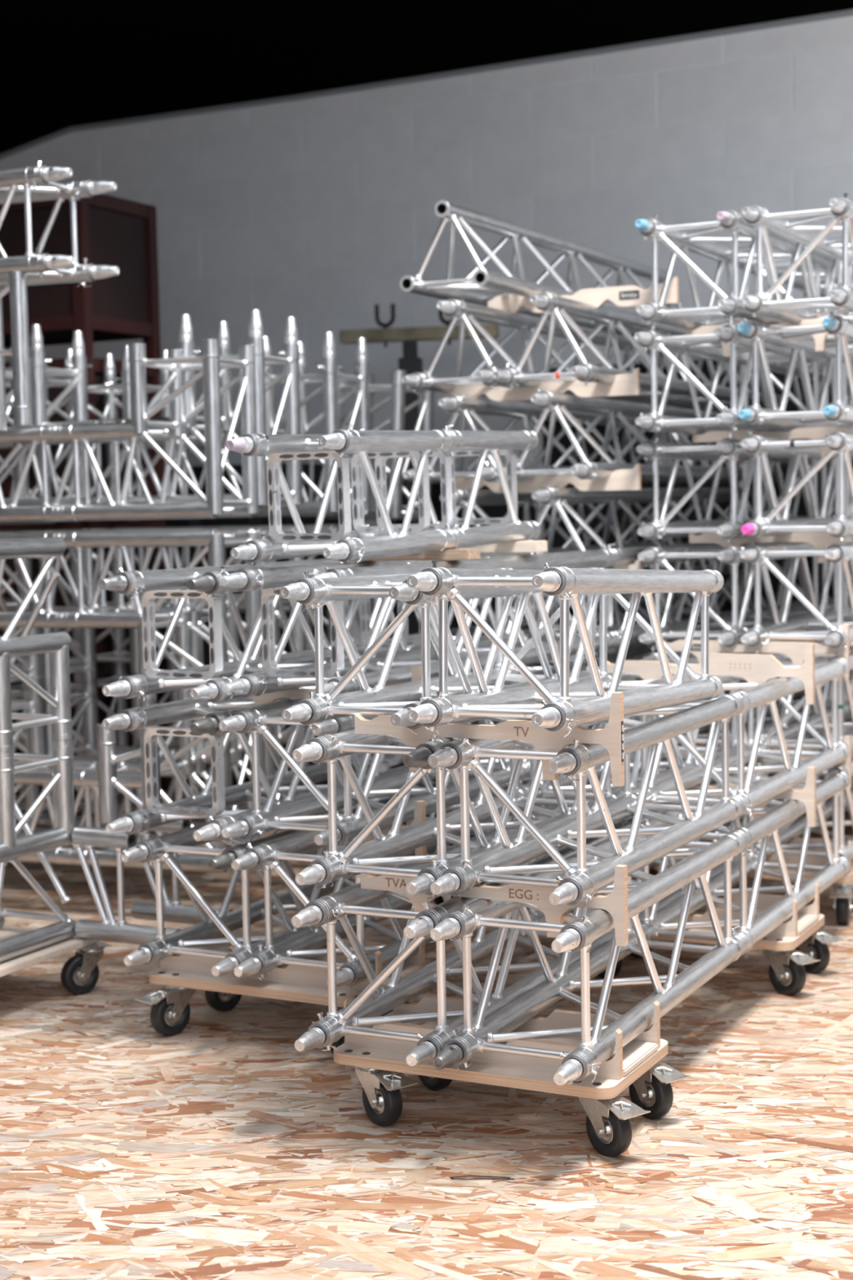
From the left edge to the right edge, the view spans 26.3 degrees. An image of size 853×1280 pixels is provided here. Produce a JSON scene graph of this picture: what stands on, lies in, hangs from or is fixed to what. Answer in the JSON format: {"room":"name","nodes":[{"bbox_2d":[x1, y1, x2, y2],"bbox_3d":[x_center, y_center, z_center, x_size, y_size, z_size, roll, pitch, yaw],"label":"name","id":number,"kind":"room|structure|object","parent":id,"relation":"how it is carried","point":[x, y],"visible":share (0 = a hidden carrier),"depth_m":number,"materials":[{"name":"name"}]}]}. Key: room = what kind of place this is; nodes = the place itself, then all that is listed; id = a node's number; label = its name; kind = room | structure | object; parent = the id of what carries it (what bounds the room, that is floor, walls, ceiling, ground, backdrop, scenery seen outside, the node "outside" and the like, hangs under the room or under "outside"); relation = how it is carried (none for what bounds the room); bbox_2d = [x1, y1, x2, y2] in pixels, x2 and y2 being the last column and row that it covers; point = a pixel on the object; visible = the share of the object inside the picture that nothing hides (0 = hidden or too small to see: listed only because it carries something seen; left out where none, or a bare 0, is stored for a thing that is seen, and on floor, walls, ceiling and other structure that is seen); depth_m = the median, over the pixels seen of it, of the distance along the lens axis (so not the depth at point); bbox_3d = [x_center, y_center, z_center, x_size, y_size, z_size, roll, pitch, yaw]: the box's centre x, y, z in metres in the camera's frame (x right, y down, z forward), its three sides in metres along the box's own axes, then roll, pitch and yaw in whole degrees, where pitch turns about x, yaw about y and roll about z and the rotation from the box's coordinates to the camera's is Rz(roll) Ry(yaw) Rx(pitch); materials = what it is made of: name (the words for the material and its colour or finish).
{"room":"equipment storage warehouse","nodes":[
{"label":"equipment storage warehouse","id":0,"kind":"room"},
{"bbox_2d":[0,786,852,1279],"bbox_3d":[0.018,0.891,4.576,14.000,0.002,14.000,-1,4,0],"label":"floor","id":1,"kind":"structure","parent":0,"point":[218,1148],"depth_m":3.50,"materials":[{"name":"brown wood"}]},
{"bbox_2d":[10,670,97,823],"bbox_3d":[-1.450,0.368,6.435,0.536,0.516,0.293,1,4,22],"label":"truss","id":2,"kind":"object","parent":1,"relation":"on","point":[15,688],"visible":0.06,"depth_m":6.43,"materials":[{"name":"metal"}]},
{"bbox_2d":[0,528,97,673],"bbox_3d":[-1.460,-0.127,6.399,0.536,0.516,0.293,1,4,22],"label":"truss","id":3,"kind":"object","parent":2,"relation":"on","point":[12,606],"visible":0.03,"depth_m":6.38,"materials":[{"name":"metal"}]},
{"bbox_2d":[0,362,90,498],"bbox_3d":[-1.471,-0.684,6.359,0.536,0.516,0.293,1,4,22],"label":"truss","id":4,"kind":"object","parent":3,"relation":"on","point":[50,382],"visible":0.05,"depth_m":6.32,"materials":[{"name":"metal"}]},
{"bbox_2d":[0,924,111,995],"bbox_3d":[-1.175,0.856,4.442,0.449,0.139,0.816,1,5,27],"label":"dolly","id":5,"kind":"object","parent":1,"relation":"on","point":[79,975],"visible":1,"depth_m":4.64,"materials":[{"name":"brown wood"}]},
{"bbox_2d":[0,738,76,962],"bbox_3d":[-1.232,0.538,4.307,0.293,0.516,0.966,1,5,27],"label":"truss","id":6,"kind":"object","parent":5,"relation":"on","point":[12,848],"visible":1,"depth_m":4.57,"materials":[{"name":"metal"}]},
{"bbox_2d":[0,537,72,751],"bbox_3d":[-1.242,0.028,4.270,0.293,0.516,0.966,1,5,27],"label":"truss","id":7,"kind":"object","parent":6,"relation":"on","point":[57,644],"visible":1,"depth_m":4.54,"materials":[{"name":"metal"}]},
{"bbox_2d":[71,724,233,944],"bbox_3d":[-0.735,0.493,4.711,0.376,0.524,0.289,1,5,27],"label":"truss","id":8,"kind":"object","parent":5,"relation":"on","point":[108,929],"visible":0.66,"depth_m":4.76,"materials":[{"name":"metal"}]},
{"bbox_2d":[11,687,108,865],"bbox_3d":[-1.286,0.416,5.738,0.536,0.516,0.293,0,4,20],"label":"truss","id":9,"kind":"object","parent":1,"relation":"on","point":[42,776],"visible":0.37,"depth_m":5.77,"materials":[{"name":"metal"}]},
{"bbox_2d":[0,529,106,693],"bbox_3d":[-1.296,-0.079,5.703,0.536,0.516,0.293,0,4,20],"label":"truss","id":10,"kind":"object","parent":9,"relation":"on","point":[49,616],"visible":0.56,"depth_m":5.72,"materials":[{"name":"metal"}]},
{"bbox_2d":[0,357,99,522],"bbox_3d":[-1.306,-0.622,5.663,0.536,0.516,0.293,0,4,20],"label":"truss","id":11,"kind":"object","parent":10,"relation":"on","point":[30,436],"visible":0.58,"depth_m":5.50,"materials":[{"name":"metal"}]},
{"bbox_2d":[0,160,119,431],"bbox_3d":[-1.318,-0.976,5.304,0.829,0.726,0.315,0,4,20],"label":"truss","id":12,"kind":"object","parent":11,"relation":"on","point":[27,185],"visible":1,"depth_m":5.11,"materials":[{"name":"metal"}]},
{"bbox_2d":[11,678,159,834],"bbox_3d":[-1.164,0.394,6.008,0.537,0.516,0.293,1,4,22],"label":"truss","id":13,"kind":"object","parent":1,"relation":"on","point":[88,694],"visible":0.2,"depth_m":6.09,"materials":[{"name":"metal"}]},
{"bbox_2d":[0,528,156,691],"bbox_3d":[-1.174,-0.101,5.973,0.537,0.516,0.293,1,4,22],"label":"truss","id":14,"kind":"object","parent":13,"relation":"on","point":[87,668],"visible":0.18,"depth_m":6.04,"materials":[{"name":"metal"}]},
{"bbox_2d":[0,324,143,506],"bbox_3d":[-1.192,-0.710,5.932,0.550,0.599,0.318,1,4,22],"label":"truss","id":15,"kind":"object","parent":14,"relation":"on","point":[78,365],"visible":0.38,"depth_m":5.87,"materials":[{"name":"metal"}]},
{"bbox_2d":[10,673,173,816],"bbox_3d":[-1.577,0.443,7.106,1.100,0.593,0.470,1,5,27],"label":"steel stillage","id":16,"kind":"object","parent":1,"relation":"on","point":[166,782],"visible":0.04,"depth_m":6.83,"materials":[{"name":"red paint"}]},
{"bbox_2d":[0,521,168,679],"bbox_3d":[-1.588,-0.150,7.063,1.100,0.593,0.470,1,5,27],"label":"steel stillage","id":17,"kind":"object","parent":16,"relation":"on","point":[104,645],"visible":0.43,"depth_m":6.73,"materials":[{"name":"red paint"}]},
{"bbox_2d":[0,356,165,523],"bbox_3d":[-1.600,-0.744,7.020,1.100,0.593,0.470,1,5,27],"label":"steel stillage","id":18,"kind":"object","parent":17,"relation":"on","point":[95,374],"visible":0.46,"depth_m":6.70,"materials":[{"name":"red paint"}]},
{"bbox_2d":[0,194,160,359],"bbox_3d":[-1.612,-1.337,6.977,1.100,0.593,0.470,1,5,27],"label":"steel stillage","id":19,"kind":"object","parent":18,"relation":"on","point":[112,231],"visible":0.68,"depth_m":6.68,"materials":[{"name":"red paint"}]},
{"bbox_2d":[53,495,167,675],"bbox_3d":[-1.307,-0.052,8.421,0.600,1.380,0.508,1,5,27],"label":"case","id":20,"kind":"object","parent":1,"relation":"on","point":[107,665],"visible":0.02,"depth_m":8.18,"materials":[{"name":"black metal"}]},
{"bbox_2d":[73,663,239,820],"bbox_3d":[-0.952,0.353,6.508,0.536,0.516,0.293,1,5,24],"label":"truss","id":21,"kind":"object","parent":1,"relation":"on","point":[118,704],"visible":0.2,"depth_m":6.56,"materials":[{"name":"metal"}]},
{"bbox_2d":[70,525,236,675],"bbox_3d":[-0.961,-0.142,6.472,0.536,0.516,0.293,1,5,24],"label":"truss","id":22,"kind":"object","parent":21,"relation":"on","point":[118,654],"visible":0.24,"depth_m":6.45,"materials":[{"name":"metal"}]},
{"bbox_2d":[58,345,224,497],"bbox_3d":[-0.977,-0.725,6.428,0.550,0.599,0.330,1,5,24],"label":"truss","id":23,"kind":"object","parent":22,"relation":"on","point":[109,388],"visible":0.31,"depth_m":6.48,"materials":[{"name":"metal"}]},
{"bbox_2d":[69,690,266,872],"bbox_3d":[-0.782,0.419,5.554,0.536,0.516,0.293,0,4,20],"label":"truss","id":24,"kind":"object","parent":1,"relation":"on","point":[128,771],"visible":0.38,"depth_m":5.50,"materials":[{"name":"metal"}]},
{"bbox_2d":[58,528,262,704],"bbox_3d":[-0.792,-0.076,5.518,0.536,0.516,0.293,0,4,20],"label":"truss","id":25,"kind":"object","parent":24,"relation":"on","point":[215,541],"visible":0.66,"depth_m":5.44,"materials":[{"name":"metal"}]},
{"bbox_2d":[54,338,259,521],"bbox_3d":[-0.803,-0.618,5.479,0.536,0.516,0.293,0,4,20],"label":"truss","id":26,"kind":"object","parent":25,"relation":"on","point":[140,428],"visible":1,"depth_m":5.40,"materials":[{"name":"metal"}]},
{"bbox_2d":[126,720,310,840],"bbox_3d":[-0.667,0.398,5.807,0.536,0.516,0.293,1,4,22],"label":"truss","id":27,"kind":"object","parent":1,"relation":"on","point":[236,747],"visible":0.12,"depth_m":5.78,"materials":[{"name":"metal"}]},
{"bbox_2d":[125,526,306,666],"bbox_3d":[-0.677,-0.097,5.771,0.536,0.516,0.293,1,4,22],"label":"truss","id":28,"kind":"object","parent":27,"relation":"on","point":[199,614],"visible":0.17,"depth_m":5.75,"materials":[{"name":"metal"}]},
{"bbox_2d":[109,310,305,509],"bbox_3d":[-0.688,-0.705,5.730,0.552,0.599,0.336,1,4,22],"label":"truss","id":29,"kind":"object","parent":28,"relation":"on","point":[291,397],"visible":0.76,"depth_m":5.68,"materials":[{"name":"metal"}]},
{"bbox_2d":[166,462,338,795],"bbox_3d":[-0.746,-0.062,8.133,0.620,1.420,0.508,1,5,27],"label":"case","id":30,"kind":"object","parent":1,"relation":"on","point":[197,470],"visible":0.05,"depth_m":7.92,"materials":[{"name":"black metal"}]},
{"bbox_2d":[133,910,426,1054],"bbox_3d":[-0.336,0.803,4.270,0.603,0.236,0.402,1,5,27],"label":"dolly","id":31,"kind":"object","parent":1,"relation":"on","point":[182,974],"visible":0.41,"depth_m":4.24,"materials":[{"name":"brown wood"}]},
{"bbox_2d":[120,764,546,978],"bbox_3d":[-0.106,0.540,5.033,0.314,0.317,2.072,1,5,27],"label":"truss","id":32,"kind":"object","parent":31,"relation":"on","point":[160,849],"visible":0.3,"depth_m":4.28,"materials":[{"name":"metal"}]},
{"bbox_2d":[102,673,519,844],"bbox_3d":[-0.141,0.236,5.006,0.321,0.317,2.072,1,5,27],"label":"truss","id":33,"kind":"object","parent":32,"relation":"on","point":[209,805],"visible":0.26,"depth_m":4.26,"materials":[{"name":"metal"}]},
{"bbox_2d":[98,546,570,702],"bbox_3d":[-0.132,-0.079,4.962,0.316,0.318,2.072,1,5,28],"label":"truss","id":34,"kind":"object","parent":33,"relation":"on","point":[204,582],"visible":0.41,"depth_m":4.23,"materials":[{"name":"metal"}]},
{"bbox_2d":[337,548,479,560],"bbox_3d":[-0.046,-0.210,4.514,0.365,0.026,0.070,1,5,28],"label":"batten","id":35,"kind":"object","parent":34,"relation":"on","point":[459,553],"visible":0.59,"depth_m":4.44,"materials":[{"name":"beige wood"}]},
{"bbox_2d":[460,540,547,552],"bbox_3d":[0.141,-0.247,4.866,0.365,0.030,0.070,1,5,28],"label":"batten","id":36,"kind":"object","parent":34,"relation":"on","point":[522,546],"visible":0.48,"depth_m":4.79,"materials":[{"name":"beige wood"}]},
{"bbox_2d":[530,485,752,568],"bbox_3d":[0.780,-0.382,6.195,0.318,0.276,2.072,1,5,27],"label":"truss","id":37,"kind":"object","parent":34,"relation":"on","point":[556,497],"visible":0.31,"depth_m":5.76,"materials":[{"name":"metal"}]},
{"bbox_2d":[452,564,693,635],"bbox_3d":[0.523,-0.106,6.333,0.315,0.276,2.072,1,5,27],"label":"truss","id":38,"kind":"object","parent":33,"relation":"on","point":[621,611],"visible":0.02,"depth_m":6.85,"materials":[{"name":"metal"}]},
{"bbox_2d":[440,488,681,546],"bbox_3d":[0.517,-0.390,6.313,0.320,0.262,2.072,1,5,27],"label":"truss","id":39,"kind":"object","parent":38,"relation":"on","point":[484,497],"visible":0.11,"depth_m":5.98,"materials":[{"name":"metal"}]},
{"bbox_2d":[454,462,640,493],"bbox_3d":[0.350,-0.485,5.514,0.620,0.078,0.018,1,5,27],"label":"spacer","id":40,"kind":"object","parent":39,"relation":"on","point":[620,479],"visible":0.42,"depth_m":5.46,"materials":[{"name":"brown wood"}]},
{"bbox_2d":[403,394,704,485],"bbox_3d":[0.512,-0.663,6.293,0.297,0.276,2.072,1,5,27],"label":"truss","id":41,"kind":"object","parent":40,"relation":"on","point":[463,405],"visible":0.46,"depth_m":5.77,"materials":[{"name":"metal"}]},
{"bbox_2d":[447,368,639,401],"bbox_3d":[0.345,-0.762,5.495,0.620,0.078,0.018,1,5,27],"label":"spacer","id":42,"kind":"object","parent":41,"relation":"on","point":[624,384],"visible":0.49,"depth_m":5.46,"materials":[{"name":"brown wood"}]},
{"bbox_2d":[400,298,706,410],"bbox_3d":[0.501,-0.935,6.226,0.302,0.273,2.072,1,5,27],"label":"truss","id":43,"kind":"object","parent":42,"relation":"on","point":[457,309],"visible":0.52,"depth_m":5.55,"materials":[{"name":"metal"}]},
{"bbox_2d":[488,276,678,314],"bbox_3d":[0.474,-1.052,5.607,0.620,0.078,0.020,1,5,27],"label":"spacer","id":44,"kind":"object","parent":43,"relation":"on","point":[622,295],"visible":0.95,"depth_m":5.56,"materials":[{"name":"brown wood"}]},
{"bbox_2d":[399,200,684,337],"bbox_3d":[0.496,-1.230,6.242,0.293,0.261,2.000,1,5,27],"label":"truss","id":45,"kind":"object","parent":44,"relation":"on","point":[460,289],"visible":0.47,"depth_m":5.71,"materials":[{"name":"metal"}]},
{"bbox_2d":[492,288,781,411],"bbox_3d":[0.769,-0.939,6.115,0.293,0.285,2.072,1,5,27],"label":"truss","id":46,"kind":"object","parent":42,"relation":"on","point":[679,395],"visible":0.58,"depth_m":5.59,"materials":[{"name":"metal"}]},
{"bbox_2d":[493,389,782,483],"bbox_3d":[0.779,-0.663,6.172,0.303,0.276,2.072,1,5,27],"label":"truss","id":47,"kind":"object","parent":40,"relation":"on","point":[557,403],"visible":0.49,"depth_m":5.62,"materials":[{"name":"metal"}]},
{"bbox_2d":[218,648,657,845],"bbox_3d":[0.131,0.238,4.926,0.319,0.317,2.072,1,5,27],"label":"truss","id":48,"kind":"object","parent":32,"relation":"on","point":[292,815],"visible":0.32,"depth_m":4.20,"materials":[{"name":"metal"}]},
{"bbox_2d":[247,665,422,704],"bbox_3d":[-0.260,0.131,4.339,0.559,0.150,0.019,1,5,27],"label":"spacer","id":49,"kind":"object","parent":48,"relation":"on","point":[303,693],"visible":0.11,"depth_m":4.36,"materials":[{"name":"brown wood"}]},
{"bbox_2d":[221,540,732,697],"bbox_3d":[0.284,-0.100,5.117,0.319,0.318,2.572,1,5,29],"label":"truss","id":50,"kind":"object","parent":48,"relation":"on","point":[274,678],"visible":0.48,"depth_m":4.44,"materials":[{"name":"metal"}]},
{"bbox_2d":[226,423,541,568],"bbox_3d":[-0.074,-0.358,4.479,0.317,0.331,1.079,1,5,28],"label":"truss","id":51,"kind":"object","parent":50,"relation":"on","point":[386,539],"visible":0.99,"depth_m":4.32,"materials":[{"name":"metal"}]},
{"bbox_2d":[536,562,767,663],"bbox_3d":[0.791,-0.105,6.212,0.305,0.271,2.072,1,5,27],"label":"truss","id":52,"kind":"object","parent":48,"relation":"on","point":[612,653],"visible":0.11,"depth_m":5.91,"materials":[{"name":"metal"}]},
{"bbox_2d":[611,560,641,568],"bbox_3d":[0.356,-0.206,5.535,0.620,0.078,0.018,1,5,27],"label":"spacer","id":53,"kind":"object","parent":52,"relation":"on","point":[637,565],"visible":0.03,"depth_m":5.40,"materials":[{"name":"brown wood"}]},
{"bbox_2d":[231,769,631,990],"bbox_3d":[0.163,0.545,4.912,0.311,0.320,2.072,1,5,27],"label":"truss","id":54,"kind":"object","parent":31,"relation":"on","point":[269,855],"visible":0.31,"depth_m":4.16,"materials":[{"name":"metal"}]},
{"bbox_2d":[224,800,426,855],"bbox_3d":[-0.254,0.444,4.361,0.559,0.150,0.019,1,5,27],"label":"spacer","id":55,"kind":"object","parent":54,"relation":"on","point":[420,806],"visible":0.15,"depth_m":4.24,"materials":[{"name":"brown wood"}]},
{"bbox_2d":[205,724,369,818],"bbox_3d":[-0.463,0.360,6.286,0.536,0.516,0.293,1,5,24],"label":"truss","id":56,"kind":"object","parent":1,"relation":"on","point":[282,735],"visible":0.05,"depth_m":6.23,"materials":[{"name":"metal"}]},
{"bbox_2d":[198,524,374,650],"bbox_3d":[-0.473,-0.135,6.250,0.536,0.516,0.293,1,5,24],"label":"truss","id":57,"kind":"object","parent":56,"relation":"on","point":[329,528],"visible":0.05,"depth_m":6.17,"materials":[{"name":"metal"}]},
{"bbox_2d":[194,332,372,516],"bbox_3d":[-0.483,-0.719,6.207,0.541,0.599,0.331,1,5,24],"label":"truss","id":58,"kind":"object","parent":57,"relation":"on","point":[329,375],"visible":0.52,"depth_m":6.08,"materials":[{"name":"metal"}]},
{"bbox_2d":[280,369,434,520],"bbox_3d":[-0.273,-0.683,6.472,0.562,0.527,0.293,1,5,24],"label":"truss","id":59,"kind":"object","parent":57,"relation":"on","point":[397,389],"visible":0.25,"depth_m":6.33,"materials":[{"name":"metal"}]},
{"bbox_2d":[339,303,498,825],"bbox_3d":[-0.022,-0.301,7.148,0.494,2.010,0.491,-4,5,-30],"label":"stand","id":60,"kind":"object","parent":1,"relation":"on","point":[410,362],"visible":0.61,"depth_m":7.06,"materials":[{"name":"yellow metal"}]},
{"bbox_2d":[386,476,536,784],"bbox_3d":[0.151,-0.042,8.022,0.720,1.360,0.031,1,4,27],"label":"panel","id":61,"kind":"object","parent":1,"relation":"on","point":[492,511],"visible":0.06,"depth_m":7.99,"materials":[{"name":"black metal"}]},
{"bbox_2d":[449,1175,514,1179],"bbox_3d":[0.101,0.977,3.323,0.117,0.004,0.016,-1,4,1],"label":"flake","id":62,"kind":"object","parent":1,"relation":"on","point":[452,1177],"visible":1,"depth_m":3.32,"materials":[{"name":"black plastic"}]},
{"bbox_2d":[333,994,690,1156],"bbox_3d":[0.169,0.839,3.634,0.662,0.236,0.380,1,5,27],"label":"dolly","id":63,"kind":"object","parent":1,"relation":"on","point":[379,1063],"visible":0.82,"depth_m":3.58,"materials":[{"name":"brown wood"}]},
{"bbox_2d":[291,768,739,1066],"bbox_3d":[0.325,0.580,4.353,0.319,0.319,2.073,1,5,27],"label":"truss","id":64,"kind":"object","parent":63,"relation":"on","point":[375,1001],"visible":0.44,"depth_m":3.66,"materials":[{"name":"metal"}]},
{"bbox_2d":[292,655,737,898],"bbox_3d":[0.331,0.267,4.372,0.318,0.321,2.075,1,5,27],"label":"truss","id":65,"kind":"object","parent":64,"relation":"on","point":[369,857],"visible":0.35,"depth_m":3.69,"materials":[{"name":"metal"}]},
{"bbox_2d":[607,644,814,704],"bbox_3d":[0.721,0.082,4.707,0.559,0.150,0.019,1,5,27],"label":"spacer","id":66,"kind":"object","parent":65,"relation":"on","point":[758,668],"visible":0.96,"depth_m":4.65,"materials":[{"name":"brown wood"}]},
{"bbox_2d":[433,853,634,904],"bbox_3d":[0.322,0.696,5.574,0.603,0.236,0.402,1,5,27],"label":"truss dolly","id":67,"kind":"object","parent":1,"relation":"on","point":[438,900],"visible":0.02,"depth_m":5.55,"materials":[{"name":"brown wood"}]},
{"bbox_2d":[542,359,739,746],"bbox_3d":[0.887,-0.248,7.631,0.860,1.800,0.030,1,4,27],"label":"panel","id":68,"kind":"object","parent":1,"relation":"on","point":[558,540],"visible":0.07,"depth_m":7.62,"materials":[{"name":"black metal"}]},
{"bbox_2d":[588,882,844,995],"bbox_3d":[0.720,0.749,4.725,0.662,0.236,0.380,1,5,27],"label":"dolly","id":69,"kind":"object","parent":1,"relation":"on","point":[788,969],"visible":0.48,"depth_m":4.59,"materials":[{"name":"brown wood"}]},
{"bbox_2d":[430,771,849,1085],"bbox_3d":[0.588,0.586,4.225,0.324,0.316,2.075,1,5,26],"label":"truss","id":70,"kind":"object","parent":69,"relation":"on","point":[695,869],"visible":0.84,"depth_m":3.84,"materials":[{"name":"metal"}]},
{"bbox_2d":[360,864,628,946],"bbox_3d":[0.122,0.491,3.532,0.559,0.150,0.019,1,5,27],"label":"spacer","id":71,"kind":"object","parent":70,"relation":"on","point":[616,903],"visible":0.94,"depth_m":3.47,"materials":[{"name":"brown wood"}]},
{"bbox_2d":[427,657,849,909],"bbox_3d":[0.589,0.272,4.261,0.318,0.321,2.072,1,5,27],"label":"truss","id":72,"kind":"object","parent":70,"relation":"on","point":[583,879],"visible":0.74,"depth_m":3.87,"materials":[{"name":"metal"}]},
{"bbox_2d":[354,692,624,786],"bbox_3d":[0.113,0.179,3.500,0.561,0.172,0.019,1,5,27],"label":"spacer","id":73,"kind":"object","parent":72,"relation":"on","point":[611,737],"visible":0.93,"depth_m":3.45,"materials":[{"name":"brown wood"}]},
{"bbox_2d":[280,567,609,733],"bbox_3d":[0.077,-0.006,3.981,0.305,0.340,1.082,1,4,27],"label":"truss","id":74,"kind":"object","parent":73,"relation":"on","point":[396,700],"visible":0.64,"depth_m":3.72,"materials":[{"name":"metal"}]},
{"bbox_2d":[622,724,624,759],"bbox_3d":[0.362,0.188,3.375,0.003,0.063,0.006,1,5,27],"label":"print","id":75,"kind":"object","parent":73,"relation":"attached to","point":[623,755],"depth_m":3.37},
{"bbox_2d":[407,560,724,737],"bbox_3d":[0.318,-0.003,3.700,0.309,0.347,1.083,1,5,25],"label":"truss","id":76,"kind":"object","parent":72,"relation":"on","point":[567,703],"visible":1,"depth_m":3.50,"materials":[{"name":"metal"}]},
{"bbox_2d":[610,766,816,826],"bbox_3d":[0.732,0.392,4.739,0.559,0.150,0.018,1,5,27],"label":"spacer","id":77,"kind":"object","parent":70,"relation":"on","point":[807,795],"visible":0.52,"depth_m":4.62,"materials":[{"name":"brown wood"}]},
{"bbox_2d":[652,831,852,924],"bbox_3d":[1.011,0.689,5.479,0.631,0.236,0.392,1,5,27],"label":"dolly","id":78,"kind":"object","parent":1,"relation":"on","point":[842,892],"visible":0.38,"depth_m":5.28,"materials":[{"name":"brown wood"}]},
{"bbox_2d":[640,711,852,841],"bbox_3d":[1.221,0.421,6.251,0.319,0.307,2.072,1,5,27],"label":"truss","id":79,"kind":"object","parent":78,"relation":"on","point":[744,818],"visible":0.02,"depth_m":5.93,"materials":[{"name":"metal"}]},
{"bbox_2d":[642,630,852,747],"bbox_3d":[1.214,0.115,6.229,0.318,0.317,2.072,1,5,27],"label":"truss","id":80,"kind":"object","parent":79,"relation":"on","point":[702,739],"visible":0.05,"depth_m":5.79,"materials":[{"name":"metal"}]},
{"bbox_2d":[637,542,851,650],"bbox_3d":[1.206,-0.196,6.207,0.318,0.314,2.073,1,5,27],"label":"truss","id":81,"kind":"object","parent":80,"relation":"on","point":[727,628],"visible":0.47,"depth_m":5.54,"materials":[{"name":"metal"}]},
{"bbox_2d":[635,433,852,542],"bbox_3d":[1.204,-0.509,6.189,0.322,0.319,2.075,1,5,27],"label":"truss","id":82,"kind":"object","parent":81,"relation":"on","point":[727,449],"visible":0.52,"depth_m":5.53,"materials":[{"name":"metal"}]},
{"bbox_2d":[746,719,852,864],"bbox_3d":[1.487,0.432,6.095,0.306,0.317,2.072,1,5,27],"label":"truss","id":83,"kind":"object","parent":78,"relation":"on","point":[794,828],"visible":0.22,"depth_m":5.33,"materials":[{"name":"metal"}]},
{"bbox_2d":[663,735,851,788],"bbox_3d":[0.960,0.343,5.336,0.559,0.150,0.019,1,5,27],"label":"spacer","id":84,"kind":"object","parent":83,"relation":"on","point":[847,739],"visible":0.25,"depth_m":5.21,"materials":[{"name":"brown wood"}]},
{"bbox_2d":[755,640,852,760],"bbox_3d":[1.483,0.122,6.071,0.311,0.318,2.072,1,5,27],"label":"truss","id":85,"kind":"object","parent":83,"relation":"on","point":[790,731],"visible":0.26,"depth_m":5.37,"materials":[{"name":"metal"}]},
{"bbox_2d":[666,624,849,678],"bbox_3d":[0.945,0.028,5.295,0.559,0.150,0.020,1,5,27],"label":"spacer","id":86,"kind":"object","parent":85,"relation":"on","point":[795,651],"visible":0.57,"depth_m":5.25,"materials":[{"name":"brown wood"}]},
{"bbox_2d":[739,541,852,650],"bbox_3d":[1.478,-0.195,6.032,0.319,0.317,2.072,1,5,27],"label":"truss","id":87,"kind":"object","parent":85,"relation":"on","point":[827,626],"visible":0.9,"depth_m":5.27,"materials":[{"name":"metal"}]},
{"bbox_2d":[688,530,852,563],"bbox_3d":[1.062,-0.303,5.512,0.559,0.150,0.018,1,5,27],"label":"spacer","id":88,"kind":"object","parent":87,"relation":"on","point":[819,540],"visible":0.58,"depth_m":5.49,"materials":[{"name":"brown wood"}]},
{"bbox_2d":[740,431,852,541],"bbox_3d":[1.472,-0.503,5.986,0.315,0.318,2.072,1,5,27],"label":"truss","id":89,"kind":"object","parent":87,"relation":"on","point":[840,445],"visible":0.99,"depth_m":5.22,"materials":[{"name":"metal"}]},
{"bbox_2d":[692,426,852,462],"bbox_3d":[1.074,-0.614,5.525,0.559,0.150,0.018,1,5,27],"label":"spacer","id":90,"kind":"object","parent":89,"relation":"on","point":[817,433],"visible":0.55,"depth_m":5.51,"materials":[{"name":"brown wood"}]},
{"bbox_2d":[634,320,852,439],"bbox_3d":[1.181,-0.818,6.079,0.319,0.317,2.072,1,5,27],"label":"truss","id":91,"kind":"object","parent":90,"relation":"on","point":[699,345],"visible":0.59,"depth_m":5.43,"materials":[{"name":"metal"}]},
{"bbox_2d":[635,209,852,342],"bbox_3d":[1.181,-1.129,6.038,0.316,0.318,2.072,1,5,27],"label":"truss","id":92,"kind":"object","parent":91,"relation":"on","point":[732,308],"visible":0.6,"depth_m":5.39,"materials":[{"name":"metal"}]},
{"bbox_2d":[737,311,852,429],"bbox_3d":[1.459,-0.825,5.968,0.315,0.317,2.072,1,5,27],"label":"truss","id":93,"kind":"object","parent":89,"relation":"on","point":[800,339],"visible":0.93,"depth_m":5.24,"materials":[{"name":"metal"}]},
{"bbox_2d":[684,317,852,356],"bbox_3d":[1.040,-0.925,5.449,0.559,0.150,0.018,1,5,27],"label":"spacer","id":94,"kind":"object","parent":93,"relation":"on","point":[820,339],"visible":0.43,"depth_m":5.42,"materials":[{"name":"brown wood"}]},
{"bbox_2d":[741,193,852,334],"bbox_3d":[1.446,-1.118,5.834,0.319,0.317,2.073,1,5,27],"label":"truss","id":95,"kind":"object","parent":93,"relation":"on","point":[840,299],"visible":0.89,"depth_m":5.08,"materials":[{"name":"metal"}]},
{"bbox_2d":[747,351,852,751],"bbox_3d":[1.706,-0.254,7.210,0.900,1.840,0.030,1,4,27],"label":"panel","id":96,"kind":"object","parent":1,"relation":"on","point":[791,406],"visible":0.02,"depth_m":7.30,"materials":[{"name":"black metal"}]},
{"bbox_2d":[0,16,852,776],"bbox_3d":[0.040,-0.944,8.168,8.400,3.143,0.200,1,5,27],"label":"wall","id":97,"kind":"structure","parent":0,"point":[315,211],"depth_m":7.94,"materials":[{"name":"grey paint"}]},
{"bbox_2d":[0,8,852,159],"bbox_3d":[-0.034,-2.238,7.980,8.400,0.531,0.017,1,5,27],"label":"trim","id":98,"kind":"structure","parent":97,"relation":"attached to","point":[846,13],"depth_m":7.89,"materials":[{"name":"grey"}]},
{"bbox_2d":[0,0,852,154],"bbox_3d":[-1.192,-2.190,5.722,8.400,0.759,5.479,1,5,27],"label":"ceiling","id":99,"kind":"structure","parent":0,"point":[64,64],"depth_m":7.33,"materials":[{"name":"black"}]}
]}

